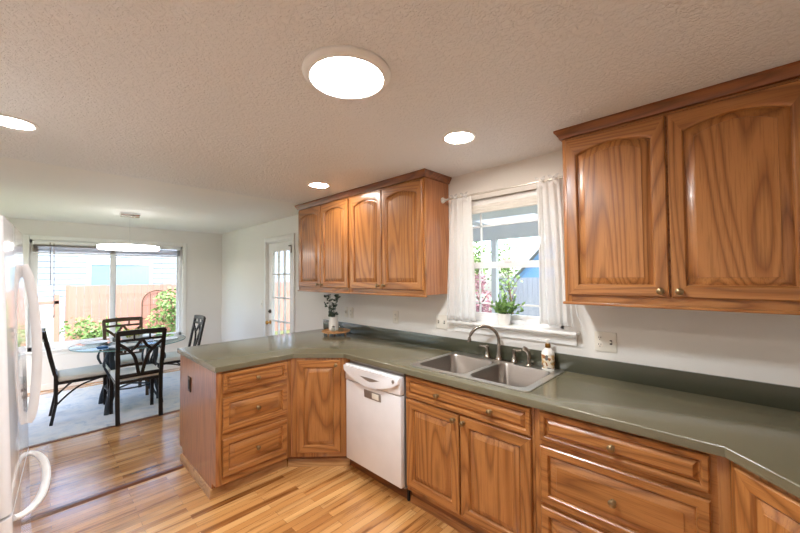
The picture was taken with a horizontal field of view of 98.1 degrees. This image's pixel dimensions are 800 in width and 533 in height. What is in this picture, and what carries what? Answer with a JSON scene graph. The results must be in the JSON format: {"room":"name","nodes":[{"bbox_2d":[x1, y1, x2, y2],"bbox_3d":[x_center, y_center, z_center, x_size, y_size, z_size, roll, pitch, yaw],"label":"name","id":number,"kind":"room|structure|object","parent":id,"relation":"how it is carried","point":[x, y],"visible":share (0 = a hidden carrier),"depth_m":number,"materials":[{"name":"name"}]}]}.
{"room":"kitchen","nodes":[
{"label":"kitchen","id":0,"kind":"room"},
{"bbox_2d":[6,218,221,386],"bbox_3d":[-4.479,0.511,5.251,0.130,2.379,3.300,-2,-2,44],"label":"wall","id":1,"kind":"structure","parent":0,"point":[204,250],"depth_m":5.96,"materials":[{"name":"paint"}]},
{"bbox_2d":[27,362,179,392],"bbox_3d":[-4.383,1.656,5.206,0.014,0.085,3.200,-2,-2,44],"label":"baseboard","id":2,"kind":"structure","parent":1,"relation":"attached to","point":[49,386],"depth_m":4.93,"materials":[{"name":"white paint"}]},
{"bbox_2d":[23,234,186,357],"bbox_3d":[-4.357,0.410,5.298,0.165,1.650,1.915,-2,-2,44],"label":"window","id":3,"kind":"structure","parent":1,"relation":"in","point":[29,258],"depth_m":5.17,"materials":[{"name":"white plastic"}]},
{"bbox_2d":[32,240,180,317],"bbox_3d":[-4.354,0.185,5.295,0.057,1.070,1.740,-2,-2,44],"label":"window blind","id":4,"kind":"object","parent":3,"relation":"attached to","point":[79,250],"visible":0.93,"depth_m":5.01,"materials":[{"name":"white plastic"}]},
{"bbox_2d":[27,368,459,532],"bbox_3d":[-1.612,1.663,2.525,7.922,0.120,3.400,-2,-2,44],"label":"floor","id":5,"kind":"structure","parent":0,"point":[320,499],"depth_m":2.41,"materials":[{"name":"brown wood"}]},
{"bbox_2d":[0,215,50,532],"bbox_3d":[-1.865,0.683,1.265,0.844,1.758,0.735,1,-2,-44],"label":"refrigerator","id":6,"kind":"object","parent":5,"relation":"on","point":[16,507],"visible":1,"depth_m":1.40,"materials":[{"name":"white plastic"}]},
{"bbox_2d":[27,371,179,445],"bbox_3d":[-3.588,1.662,4.290,1.905,0.010,2.030,-2,-2,44],"label":"rug","id":7,"kind":"object","parent":5,"relation":"on","point":[80,412],"visible":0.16,"depth_m":4.00,"materials":[{"name":"grey carpet"}]},
{"bbox_2d":[42,328,110,425],"bbox_3d":[-3.597,1.159,3.856,0.437,0.976,0.571,-2,-2,44],"label":"dining chair","id":8,"kind":"object","parent":7,"relation":"on","point":[66,376],"visible":0.85,"depth_m":3.75,"materials":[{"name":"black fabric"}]},
{"bbox_2d":[57,364,110,381],"bbox_3d":[-3.552,1.187,3.902,0.410,0.054,0.430,-2,-2,44],"label":"seat cushion","id":9,"kind":"object","parent":8,"relation":"on","point":[85,373],"depth_m":3.80,"materials":[{"name":"white fabric"}]},
{"bbox_2d":[102,317,148,394],"bbox_3d":[-3.598,1.178,4.553,0.571,0.976,0.437,-2,-2,44],"label":"dining chair","id":10,"kind":"object","parent":7,"relation":"on","point":[126,358],"visible":0.41,"depth_m":4.63,"materials":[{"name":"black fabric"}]},
{"bbox_2d":[114,353,144,364],"bbox_3d":[-3.551,1.203,4.507,0.430,0.054,0.410,-2,-2,44],"label":"seat cushion","id":11,"kind":"object","parent":10,"relation":"on","point":[126,358],"depth_m":4.43,"materials":[{"name":"white fabric"}]},
{"bbox_2d":[68,334,185,415],"bbox_3d":[-3.255,1.282,4.205,1.115,0.744,1.115,-2,-2,44],"label":"dining table","id":12,"kind":"object","parent":7,"relation":"on","point":[109,359],"visible":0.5,"depth_m":4.16,"materials":[{"name":"clear glass"}]},
{"bbox_2d":[80,340,108,344],"bbox_3d":[-3.601,0.901,4.105,0.264,0.016,0.264,-2,-2,44],"label":"plate","id":13,"kind":"object","parent":12,"relation":"on","point":[96,341],"visible":1,"depth_m":4.14,"materials":[{"name":"white ceramic"}]},
{"bbox_2d":[108,343,136,347],"bbox_3d":[-3.101,0.891,3.892,0.264,0.016,0.264,-2,-2,44],"label":"plate","id":14,"kind":"object","parent":12,"relation":"on","point":[125,344],"visible":0.59,"depth_m":3.94,"materials":[{"name":"white ceramic"}]},
{"bbox_2d":[121,328,142,341],"bbox_3d":[-3.257,0.830,4.221,0.294,0.158,0.310,-2,-2,44],"label":"centerpiece bowl","id":15,"kind":"object","parent":12,"relation":"on","point":[138,335],"visible":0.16,"depth_m":4.16,"materials":[{"name":"white ceramic"}]},
{"bbox_2d":[153,336,177,340],"bbox_3d":[-2.916,0.901,4.327,0.264,0.016,0.264,-2,-2,44],"label":"plate","id":16,"kind":"object","parent":12,"relation":"on","point":[168,337],"visible":0.61,"depth_m":4.38,"materials":[{"name":"white ceramic"}]},
{"bbox_2d":[109,327,166,426],"bbox_3d":[-2.904,1.153,3.833,0.571,0.976,0.437,-2,-2,44],"label":"dining chair","id":17,"kind":"object","parent":7,"relation":"on","point":[117,375],"visible":1,"depth_m":3.72,"materials":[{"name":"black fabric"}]},
{"bbox_2d":[110,364,158,380],"bbox_3d":[-2.950,1.181,3.877,0.430,0.054,0.410,-2,-2,44],"label":"seat cushion","id":18,"kind":"object","parent":17,"relation":"on","point":[129,373],"depth_m":3.77,"materials":[{"name":"white fabric"}]},
{"bbox_2d":[151,315,205,398],"bbox_3d":[-2.999,1.177,4.704,0.437,0.976,0.571,-2,-2,44],"label":"dining chair","id":19,"kind":"object","parent":7,"relation":"on","point":[171,358],"visible":0.43,"depth_m":4.74,"materials":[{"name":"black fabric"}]},
{"bbox_2d":[152,351,179,362],"bbox_3d":[-3.044,1.203,4.657,0.410,0.054,0.430,-2,-2,44],"label":"seat cushion","id":20,"kind":"object","parent":19,"relation":"on","point":[171,357],"depth_m":4.52,"materials":[{"name":"white fabric"}]},
{"bbox_2d":[28,409,179,447],"bbox_3d":[-2.816,1.639,3.676,0.039,0.009,3.180,-2,-2,44],"label":"trim","id":21,"kind":"structure","parent":5,"relation":"on","point":[52,441],"depth_m":3.45,"materials":[{"name":"brown wood"}]},
{"bbox_2d":[31,464,183,520],"bbox_3d":[-2.342,1.594,2.189,0.060,0.011,1.700,-2,-2,44],"label":"trim","id":22,"kind":"structure","parent":5,"relation":"on","point":[78,502],"depth_m":2.44,"materials":[{"name":"brown wood"}]},
{"bbox_2d":[180,354,290,499],"bbox_3d":[-1.357,1.171,2.830,0.925,0.875,0.567,-2,-2,44],"label":"base cabinet","id":23,"kind":"object","parent":5,"relation":"on","point":[235,425],"visible":0.97,"depth_m":2.54,"materials":[{"name":"brown wood"}]},
{"bbox_2d":[188,376,190,391],"bbox_3d":[-1.681,0.937,2.766,0.072,0.116,0.011,-2,-2,44],"label":"outlet plate","id":24,"kind":"object","parent":23,"relation":"attached to","point":[189,378],"visible":1,"depth_m":2.75,"materials":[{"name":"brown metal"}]},
{"bbox_2d":[288,358,354,466],"bbox_3d":[-0.737,1.177,3.254,1.227,0.875,0.903,-2,-2,44],"label":"base cabinet","id":25,"kind":"object","parent":5,"relation":"on","point":[318,385],"visible":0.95,"depth_m":2.74,"materials":[{"name":"brown wood"}]},
{"bbox_2d":[343,360,411,500],"bbox_3d":[-0.005,1.159,2.702,0.590,0.868,0.640,-2,-2,44],"label":"dishwasher","id":26,"kind":"object","parent":5,"relation":"on","point":[376,396],"visible":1,"depth_m":2.44,"materials":[{"name":"white metal"}]},
{"bbox_2d":[406,375,536,532],"bbox_3d":[0.542,1.138,2.208,0.868,0.875,0.630,-2,-2,44],"label":"base cabinet","id":27,"kind":"object","parent":5,"relation":"on","point":[471,459],"visible":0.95,"depth_m":1.96,"materials":[{"name":"brown wood"}]},
{"bbox_2d":[535,408,732,532],"bbox_3d":[1.109,1.118,1.660,0.705,0.875,0.630,-2,-2,44],"label":"base cabinet","id":28,"kind":"object","parent":5,"relation":"on","point":[591,477],"visible":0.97,"depth_m":1.45,"materials":[{"name":"brown wood"}]},
{"bbox_2d":[730,460,799,532],"bbox_3d":[1.602,1.096,0.989,0.935,0.875,0.908,-2,-2,44],"label":"base cabinet","id":29,"kind":"object","parent":5,"relation":"on","point":[759,505],"visible":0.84,"depth_m":1.12,"materials":[{"name":"brown wood"}]},
{"bbox_2d":[177,319,799,497],"bbox_3d":[0.172,0.626,2.005,4.381,0.142,1.491,-2,-2,44],"label":"countertop","id":30,"kind":"structure","parent":29,"relation":"on","point":[754,425],"depth_m":1.74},
{"bbox_2d":[322,328,349,335],"bbox_3d":[-0.663,0.684,3.598,0.292,0.050,0.292,-2,-2,44],"label":"serving tray","id":31,"kind":"object","parent":30,"relation":"on","point":[340,330],"visible":0.92,"depth_m":3.55,"materials":[{"name":"brown wood"}]},
{"bbox_2d":[324,294,340,330],"bbox_3d":[-0.694,0.474,3.625,0.116,0.386,0.288,1,-2,-39],"label":"vase","id":32,"kind":"object","parent":31,"relation":"on","point":[333,320],"visible":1,"depth_m":3.59,"materials":[{"name":"white ceramic"}]},
{"bbox_2d":[410,351,563,391],"bbox_3d":[0.549,0.745,2.264,0.832,0.175,0.550,-2,-2,44],"label":"sink","id":33,"kind":"object","parent":30,"relation":"in","point":[517,376],"visible":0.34,"depth_m":2.31,"materials":[{"name":"metal"}]},
{"bbox_2d":[541,339,554,370],"bbox_3d":[0.937,0.556,2.201,0.081,0.192,0.078,-2,-2,44],"label":"soap dispenser","id":34,"kind":"object","parent":33,"relation":"on","point":[547,355],"visible":1,"depth_m":2.17,"materials":[{"name":"white ceramic"}]},
{"bbox_2d":[467,325,532,366],"bbox_3d":[0.683,0.535,2.384,0.419,0.248,0.167,-2,-2,44],"label":"faucet","id":35,"kind":"object","parent":30,"relation":"on","point":[513,360],"visible":1,"depth_m":2.44,"materials":[{"name":"silver metal"}]},
{"bbox_2d":[0,0,799,233],"bbox_3d":[-1.633,-0.780,2.591,7.922,0.130,3.400,-2,-2,44],"label":"ceiling","id":36,"kind":"structure","parent":0,"point":[216,95],"depth_m":1.47,"materials":[{"name":"white paint"}]},
{"bbox_2d":[0,114,38,130],"bbox_3d":[-1.973,-0.731,1.764,0.196,0.008,0.196,-2,-2,44],"label":"recessed light","id":37,"kind":"object","parent":36,"relation":"in","point":[8,121],"visible":1,"depth_m":1.77,"materials":[{"name":"white paint"}]},
{"bbox_2d":[96,242,159,251],"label":"pendant light","id":38,"kind":"object","parent":36,"relation":"hanging from","point":[129,246],"depth_m":4.12,"materials":[{"name":"white glass"}]},
{"bbox_2d":[119,212,140,217],"label":"ceiling canopy","id":39,"kind":"object","parent":36,"relation":"hanging from","point":[122,214],"depth_m":4.25,"materials":[{"name":"silver metal"}]},
{"bbox_2d":[307,182,329,187],"bbox_3d":[-0.707,-0.708,3.029,0.196,0.008,0.196,-2,-2,44],"label":"recessed light","id":40,"kind":"object","parent":36,"relation":"in","point":[311,184],"visible":1,"depth_m":3.02,"materials":[{"name":"white paint"}]},
{"bbox_2d":[302,45,390,98],"bbox_3d":[-0.208,-0.748,1.368,0.344,0.026,0.344,-2,-2,44],"label":"recessed light","id":41,"kind":"object","parent":36,"relation":"in","point":[337,71],"visible":1,"depth_m":1.34,"materials":[{"name":"white paint"}]},
{"bbox_2d":[311,57,381,92],"bbox_3d":[-0.208,-0.754,1.369,0.275,0.008,0.275,-2,-2,44],"label":"diffuser","id":42,"kind":"object","parent":41,"relation":"attached to","point":[337,74],"depth_m":1.37,"materials":[{"name":"white plastic"}]},
{"bbox_2d":[442,130,475,143],"bbox_3d":[0.342,-0.744,2.008,0.196,0.008,0.196,-2,-2,44],"label":"recessed light","id":43,"kind":"object","parent":36,"relation":"in","point":[459,136],"visible":1,"depth_m":2.00,"materials":[{"name":"white paint"}]},
{"bbox_2d":[221,150,799,386],"bbox_3d":[-0.476,0.436,3.765,7.952,2.379,0.130,-2,-2,44],"label":"wall","id":44,"kind":"structure","parent":0,"point":[759,347],"depth_m":2.27,"materials":[{"name":"paint"}]},
{"bbox_2d":[264,233,294,336],"bbox_3d":[-1.665,0.621,4.870,0.885,2.090,0.170,-2,-2,44],"label":"door","id":45,"kind":"structure","parent":44,"relation":"in","point":[272,245],"depth_m":4.93,"materials":[{"name":"white paint"}]},
{"bbox_2d":[295,191,350,293],"bbox_3d":[-0.723,-0.213,3.675,0.969,0.960,0.359,-2,-2,44],"label":"upper cabinet","id":46,"kind":"object","parent":44,"relation":"attached to","point":[323,224],"visible":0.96,"depth_m":3.51,"materials":[{"name":"brown wood"}]},
{"bbox_2d":[344,307,347,316],"bbox_3d":[-0.591,0.494,3.768,0.055,0.115,0.022,-2,-2,44],"label":"switch plate","id":47,"kind":"object","parent":44,"relation":"attached to","point":[345,308],"visible":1,"depth_m":3.77,"materials":[{"name":"beige plastic"}]},
{"bbox_2d":[349,307,352,317],"bbox_3d":[-0.524,0.493,3.712,0.066,0.115,0.010,-2,-2,44],"label":"outlet plate","id":48,"kind":"object","parent":44,"relation":"attached to","point":[350,308],"visible":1,"depth_m":3.71,"materials":[{"name":"beige plastic"}]},
{"bbox_2d":[393,311,398,322],"bbox_3d":[-0.042,0.473,3.246,0.070,0.115,0.010,-2,-2,44],"label":"outlet plate","id":49,"kind":"object","parent":44,"relation":"attached to","point":[395,313],"visible":1,"depth_m":3.24,"materials":[{"name":"beige plastic"}]},
{"bbox_2d":[347,168,451,296],"bbox_3d":[-0.037,-0.236,3.011,0.939,0.960,0.359,-2,-2,44],"label":"upper cabinet","id":50,"kind":"object","parent":44,"relation":"attached to","point":[399,233],"visible":1,"depth_m":2.79,"materials":[{"name":"brown wood"}]},
{"bbox_2d":[436,315,447,329],"bbox_3d":[0.339,0.460,2.869,0.118,0.115,0.022,-2,-2,44],"label":"switch plate","id":51,"kind":"object","parent":44,"relation":"attached to","point":[441,320],"visible":0.87,"depth_m":2.87,"materials":[{"name":"beige plastic"}]},
{"bbox_2d":[441,176,562,202],"bbox_3d":[0.706,-0.541,2.474,1.010,0.050,0.106,-2,-2,44],"label":"curtain rod","id":52,"kind":"object","parent":44,"relation":"attached to","point":[443,200],"visible":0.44,"depth_m":2.42,"materials":[{"name":"white metal"}]},
{"bbox_2d":[447,191,475,321],"bbox_3d":[0.454,-0.072,2.660,0.266,0.972,0.052,-2,-2,44],"label":"curtain","id":53,"kind":"object","parent":52,"relation":"hanging from","point":[461,294],"visible":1,"depth_m":2.66,"materials":[{"name":"white fabric"}]},
{"bbox_2d":[535,173,572,326],"bbox_3d":[0.960,-0.103,2.171,0.207,0.944,0.052,-2,-2,44],"label":"curtain","id":54,"kind":"object","parent":52,"relation":"hanging from","point":[552,310],"visible":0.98,"depth_m":2.17,"materials":[{"name":"white fabric"}]},
{"bbox_2d":[471,190,536,214],"bbox_3d":[0.769,-0.464,2.518,0.750,0.100,0.036,-2,-2,44],"label":"roman shade","id":55,"kind":"object","parent":44,"relation":"attached to","point":[529,198],"visible":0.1,"depth_m":2.51,"materials":[{"name":"white fabric"}]},
{"bbox_2d":[447,213,579,345],"bbox_3d":[0.776,-0.009,2.499,0.960,1.020,0.190,-2,-2,44],"label":"window","id":56,"kind":"structure","parent":44,"relation":"in","point":[525,327],"depth_m":2.46,"materials":[{"name":"white plastic"}]},
{"bbox_2d":[490,294,524,324],"bbox_3d":[0.768,0.301,2.459,0.268,0.222,0.159,-2,-2,44],"label":"potted plant","id":57,"kind":"object","parent":56,"relation":"on","point":[504,316],"visible":1,"depth_m":2.45,"materials":[{"name":"green plant"}]},
{"bbox_2d":[323,319,799,411],"bbox_3d":[0.361,0.611,2.200,4.381,0.104,0.949,-2,-2,44],"label":"backsplash","id":58,"kind":"structure","parent":44,"relation":"attached to","point":[785,397],"depth_m":1.94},
{"bbox_2d":[594,331,616,352],"bbox_3d":[1.202,0.443,2.034,0.115,0.115,0.022,-2,-2,44],"label":"outlet plate","id":59,"kind":"object","parent":44,"relation":"attached to","point":[604,341],"visible":1,"depth_m":2.04,"materials":[{"name":"beige plastic"}]},
{"bbox_2d":[553,60,799,314],"bbox_3d":[1.321,-0.283,1.699,0.975,0.960,0.359,-2,-2,44],"label":"upper cabinet","id":60,"kind":"object","parent":44,"relation":"attached to","point":[689,205],"visible":1,"depth_m":1.53,"materials":[{"name":"brown wood"}]},
{"label":"outside","id":61,"kind":"structure","parent":0,"visible":0},
{"bbox_2d":[275,293,491,334],"bbox_3d":[-3.364,2.267,9.914,42.000,0.200,55.000,-2,-2,44],"label":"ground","id":62,"kind":"structure","parent":61,"point":[485,294],"depth_m":19.44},
{"bbox_2d":[39,295,63,342],"bbox_3d":[-9.387,1.381,6.667,0.100,1.500,4.194,-2,-2,44],"label":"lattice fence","id":63,"kind":"object","parent":62,"relation":"on","point":[55,324],"visible":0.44,"depth_m":8.03,"materials":[{"name":"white wood"}]},
{"bbox_2d":[58,315,124,339],"bbox_3d":[-6.971,1.613,7.910,0.962,1.072,1.176,-2,-2,44],"label":"shrub","id":64,"kind":"object","parent":62,"relation":"on","point":[98,333],"visible":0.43,"depth_m":7.74,"materials":[{"name":"green plant"}]},
{"bbox_2d":[143,324,167,333],"bbox_3d":[-5.918,1.756,8.125,0.724,0.791,0.766,0,-2,-17],"label":"shrub","id":65,"kind":"object","parent":62,"relation":"on","point":[156,324],"visible":0.02,"depth_m":8.26,"materials":[{"name":"green plant"}]},
{"bbox_2d":[141,290,171,329],"bbox_3d":[-6.580,1.409,9.396,0.024,1.542,0.681,-2,-2,44],"label":"trellis","id":66,"kind":"object","parent":62,"relation":"on","point":[154,290],"visible":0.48,"depth_m":9.30,"materials":[{"name":"wood"}]},
{"bbox_2d":[145,287,175,332],"bbox_3d":[-5.845,1.341,9.052,1.217,1.655,1.231,-2,-2,44],"label":"shrub","id":67,"kind":"object","parent":62,"relation":"on","point":[165,305],"visible":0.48,"depth_m":8.83,"materials":[{"name":"green plant"}]},
{"bbox_2d":[38,247,289,340],"bbox_3d":[-11.585,-0.561,13.746,8.000,5.800,16.800,-2,-2,44],"label":"neighbor house","id":68,"kind":"structure","parent":62,"relation":"on","point":[76,270],"depth_m":10.89,"materials":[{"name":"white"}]},
{"bbox_2d":[65,282,289,340],"bbox_3d":[-5.102,1.356,11.122,0.150,1.715,8.105,-2,-2,44],"label":"wooden fence","id":69,"kind":"object","parent":62,"relation":"on","point":[87,299],"visible":0.18,"depth_m":8.92,"materials":[{"name":"brown wood"}]},
{"bbox_2d":[473,242,488,291],"bbox_3d":[1.945,0.573,10.627,1.430,3.145,1.341,-2,-2,44],"label":"tree","id":70,"kind":"object","parent":62,"relation":"on","point":[476,258],"visible":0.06,"depth_m":10.45,"materials":[{"name":"green plant"}]},
{"bbox_2d":[475,272,491,312],"bbox_3d":[1.898,1.064,8.182,0.999,2.033,1.110,-2,-2,44],"label":"blossom tree","id":71,"kind":"object","parent":62,"relation":"on","point":[483,306],"visible":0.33,"depth_m":7.99,"materials":[{"name":"pink plant"}]},
{"bbox_2d":[483,239,522,313],"bbox_3d":[2.812,0.656,9.191,1.060,2.881,1.047,0,-2,-20],"label":"tree","id":72,"kind":"object","parent":62,"relation":"on","point":[503,270],"visible":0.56,"depth_m":9.24,"materials":[{"name":"green plant"}]},
{"bbox_2d":[499,278,538,315],"bbox_3d":[6.445,1.136,8.188,9.445,1.800,0.150,-2,-2,44],"label":"fence","id":73,"kind":"object","parent":62,"relation":"on","point":[527,291],"visible":0.07,"depth_m":10.59,"materials":[{"name":"white wood"}]},
{"bbox_2d":[510,246,538,277],"bbox_3d":[8.819,0.170,16.186,5.000,4.120,6.700,-2,-2,44],"label":"neighbor house","id":74,"kind":"structure","parent":62,"relation":"on","point":[527,272],"depth_m":15.02,"materials":[{"name":"blue"}]},
{"bbox_3d":[1.183,1.974,5.130,7.800,0.051,4.160,-2,-2,44],"label":"patio slab","id":75,"kind":"object","parent":62,"relation":"on","visible":0},
{"bbox_2d":[472,205,537,312],"bbox_3d":[1.061,0.445,5.346,7.400,3.020,4.260,-2,-2,44],"label":"patio cover","id":76,"kind":"object","parent":75,"relation":"on","point":[493,234],"visible":0.13,"depth_m":6.74,"materials":[{"name":"white"}]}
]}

